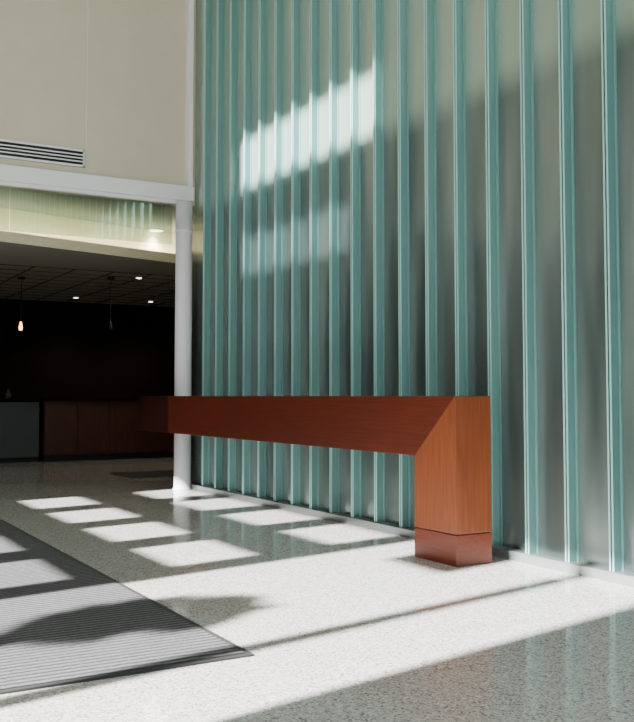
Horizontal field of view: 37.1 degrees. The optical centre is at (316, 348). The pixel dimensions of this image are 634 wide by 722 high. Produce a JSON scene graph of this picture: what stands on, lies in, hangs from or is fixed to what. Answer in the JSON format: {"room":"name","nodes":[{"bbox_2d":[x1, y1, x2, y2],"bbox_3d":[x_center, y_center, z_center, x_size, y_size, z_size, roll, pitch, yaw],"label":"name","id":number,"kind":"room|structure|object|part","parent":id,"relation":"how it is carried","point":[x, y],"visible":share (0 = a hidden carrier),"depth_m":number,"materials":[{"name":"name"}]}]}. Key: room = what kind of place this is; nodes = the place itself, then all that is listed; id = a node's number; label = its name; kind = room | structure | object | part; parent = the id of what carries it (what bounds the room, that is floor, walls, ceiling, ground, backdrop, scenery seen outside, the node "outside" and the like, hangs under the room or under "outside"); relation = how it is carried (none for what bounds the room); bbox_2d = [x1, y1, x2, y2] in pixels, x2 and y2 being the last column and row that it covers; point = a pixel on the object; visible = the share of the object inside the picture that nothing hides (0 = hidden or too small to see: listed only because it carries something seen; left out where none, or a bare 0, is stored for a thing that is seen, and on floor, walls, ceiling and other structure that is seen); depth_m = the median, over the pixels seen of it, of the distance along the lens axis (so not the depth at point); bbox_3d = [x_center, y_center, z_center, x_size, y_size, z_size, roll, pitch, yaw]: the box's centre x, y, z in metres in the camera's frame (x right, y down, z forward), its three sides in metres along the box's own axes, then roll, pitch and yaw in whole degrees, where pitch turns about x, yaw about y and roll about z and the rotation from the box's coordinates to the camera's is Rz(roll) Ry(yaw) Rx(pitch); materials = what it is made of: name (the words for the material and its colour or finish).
{"room":"lobby","nodes":[
{"label":"lobby","id":0,"kind":"room"},
{"bbox_2d":[0,299,174,398],"bbox_3d":[-6.723,0.219,18.157,11.500,3.600,0.150,2,-3,-30],"label":"wall","id":1,"kind":"structure","parent":0,"point":[61,349],"depth_m":19.23,"materials":[{"name":"black wood"}]},
{"bbox_2d":[0,241,174,306],"bbox_3d":[-4.566,-1.199,14.488,11.500,0.060,8.478,2,-3,-30],"label":"ceiling","id":2,"kind":"structure","parent":0,"point":[12,254],"depth_m":14.92,"materials":[{"name":"grey tile"}]},
{"bbox_2d":[18,276,24,330],"bbox_3d":[-4.714,-0.710,15.055,0.120,0.859,0.120,2,-3,-30],"label":"pendant lamp","id":3,"kind":"object","parent":2,"relation":"hanging from","point":[21,278],"visible":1,"depth_m":15.04,"materials":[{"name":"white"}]},
{"bbox_2d":[0,264,174,305],"bbox_3d":[-5.435,-1.088,15.990,11.500,0.008,5.000,2,-3,-30],"label":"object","id":4,"kind":"structure","parent":2,"relation":"attached to","point":[0,264],"depth_m":16.35,"materials":[{"name":"brown"}]},
{"bbox_2d":[107,276,114,330],"bbox_3d":[-3.285,-0.710,15.055,0.120,0.859,0.120,2,-3,-30],"label":"pendant lamp","id":5,"kind":"object","parent":2,"relation":"hanging from","point":[111,278],"visible":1,"depth_m":15.04,"materials":[{"name":"black metal"}]},
{"bbox_2d":[0,188,175,233],"bbox_3d":[-3.388,-1.791,12.475,11.500,0.080,3.190,2,-3,-30],"label":"wall","id":6,"kind":"structure","parent":0,"point":[145,216],"depth_m":12.01,"materials":[{"name":"grey paint"}]},
{"bbox_2d":[148,229,164,231],"bbox_3d":[-2.308,-1.687,13.570,0.243,0.018,0.243,2,-3,-30],"label":"recessed light","id":7,"kind":"object","parent":6,"relation":"in","point":[152,230],"visible":1,"depth_m":13.52,"materials":[{"name":"white metal"}]},
{"bbox_2d":[0,0,195,206],"bbox_3d":[-4.532,-4.808,10.035,6.930,5.980,0.150,2,-3,-30],"label":"wall","id":8,"kind":"structure","parent":0,"point":[134,83],"depth_m":11.02,"materials":[{"name":"beige paint"}]},
{"bbox_2d":[0,139,84,167],"bbox_3d":[-3.608,-2.205,10.334,2.160,0.200,0.030,2,-3,-30],"label":"air vent","id":9,"kind":"object","parent":8,"relation":"in","point":[10,149],"visible":1,"depth_m":10.63,"materials":[{"name":"white metal"}]},
{"bbox_2d":[86,11,87,148],"bbox_3d":[-2.663,-5.023,11.038,0.008,5.450,0.004,2,-3,-30],"label":"trim","id":10,"kind":"structure","parent":8,"relation":"attached to","point":[87,11],"depth_m":10.95,"materials":[{"name":"white"}]},
{"bbox_2d":[0,208,175,262],"bbox_3d":[-3.344,-1.510,12.384,0.414,0.490,12.058,-3,-4,44],"label":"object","id":11,"kind":"structure","parent":8,"relation":"attached to","point":[16,226],"depth_m":12.67,"materials":[{"name":"beige"}]},
{"bbox_2d":[0,164,193,203],"bbox_3d":[-4.492,-1.937,9.791,6.900,0.220,0.060,2,-3,-30],"label":"trim","id":12,"kind":"structure","parent":8,"relation":"attached to","point":[10,175],"depth_m":10.87,"materials":[{"name":"white paint"}]},
{"bbox_2d":[186,0,193,186],"bbox_3d":[-1.554,-4.838,11.631,0.060,5.760,0.070,2,-3,-30],"label":"trim","id":13,"kind":"structure","parent":8,"relation":"attached to","point":[190,3],"depth_m":11.52,"materials":[{"name":"white paint"}]},
{"bbox_2d":[0,457,633,721],"bbox_3d":[-1.479,1.602,8.892,11.600,0.100,23.000,2,-3,-30],"label":"floor","id":14,"kind":"structure","parent":0,"point":[339,621],"depth_m":4.66,"materials":[{"name":"stone"}]},
{"bbox_2d":[0,399,39,462],"bbox_3d":[-5.954,1.354,15.364,2.700,1.050,0.650,2,-3,-30],"label":"counter","id":15,"kind":"object","parent":14,"relation":"on","point":[19,418],"depth_m":15.64,"materials":[{"name":"grey laminate"}]},
{"bbox_2d":[4,389,11,398],"bbox_3d":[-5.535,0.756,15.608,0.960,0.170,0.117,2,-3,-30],"label":"bottle","id":16,"kind":"object","parent":15,"relation":"on","point":[8,394],"visible":0.98,"depth_m":15.78,"materials":[{"name":"grey glass"}]},
{"bbox_2d":[29,398,173,461],"bbox_3d":[-3.520,1.417,16.797,2.950,1.070,0.900,2,-3,-30],"label":"reception desk","id":17,"kind":"object","parent":14,"relation":"on","point":[70,429],"visible":0.6,"depth_m":16.21,"materials":[{"name":"brown wood"}]},
{"bbox_2d":[29,398,139,400],"bbox_3d":[-3.520,0.907,16.823,2.950,0.050,0.900,2,-3,-30],"label":"countertop","id":18,"kind":"structure","parent":17,"relation":"on","point":[41,399],"depth_m":16.11,"materials":[{"name":"black wood"}]},
{"bbox_2d":[0,519,253,694],"bbox_3d":[-2.841,1.370,5.428,3.030,0.012,5.050,2,-3,-30],"label":"entrance mat","id":19,"kind":"object","parent":14,"relation":"on","point":[64,621],"visible":1,"depth_m":4.45,"materials":[{"name":"grey rubber"}]},
{"bbox_2d":[110,470,173,478],"bbox_3d":[-2.236,1.770,13.301,1.100,0.010,1.000,2,-3,-30],"label":"floor mat","id":20,"kind":"object","parent":14,"relation":"on","point":[162,473],"visible":0.64,"depth_m":13.14,"materials":[{"name":"grey rubber"}]},
{"bbox_2d":[173,201,192,489],"bbox_3d":[-1.592,-0.041,11.245,0.224,3.420,0.224,2,-3,-30],"label":"column","id":21,"kind":"structure","parent":14,"relation":"on","point":[184,209],"depth_m":11.18,"materials":[{"name":"white paint"}]},
{"bbox_2d":[139,396,491,566],"bbox_3d":[-0.493,0.997,8.813,0.299,1.100,6.075,2,-3,-30],"label":"counter","id":22,"kind":"object","parent":14,"relation":"on","point":[448,437],"visible":1,"depth_m":6.54,"materials":[{"name":"brown wood"}]},
{"bbox_3d":[0.912,0.772,6.389,0.295,0.894,0.453,2,-3,-30],"label":"leg","id":23,"kind":"part","parent":22,"relation":"part of","materials":[{"name":"brown wood"}]},
{"bbox_3d":[0.912,1.323,6.361,0.299,0.200,0.457,2,-3,-30],"label":"leg","id":24,"kind":"part","parent":22,"relation":"part of","materials":[{"name":"brown wood"}]},
{"bbox_2d":[191,483,633,586],"bbox_3d":[1.892,1.347,5.442,0.120,0.060,13.640,2,-3,-30],"label":"sill","id":25,"kind":"structure","parent":14,"relation":"on","point":[626,578],"depth_m":7.35,"materials":[{"name":"silver metal"}]},
{"bbox_3d":[1.957,-3.312,5.785,0.100,9.400,13.760,2,-3,-30],"label":"glass wall","id":26,"kind":"structure","parent":0,"visible":0},
{"bbox_2d":[191,0,633,572],"bbox_3d":[1.873,-3.314,5.736,0.095,9.400,13.760,2,-3,-30],"label":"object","id":27,"kind":"structure","parent":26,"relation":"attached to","point":[393,197],"depth_m":7.40,"materials":[{"name":"teal glass"}]}
]}

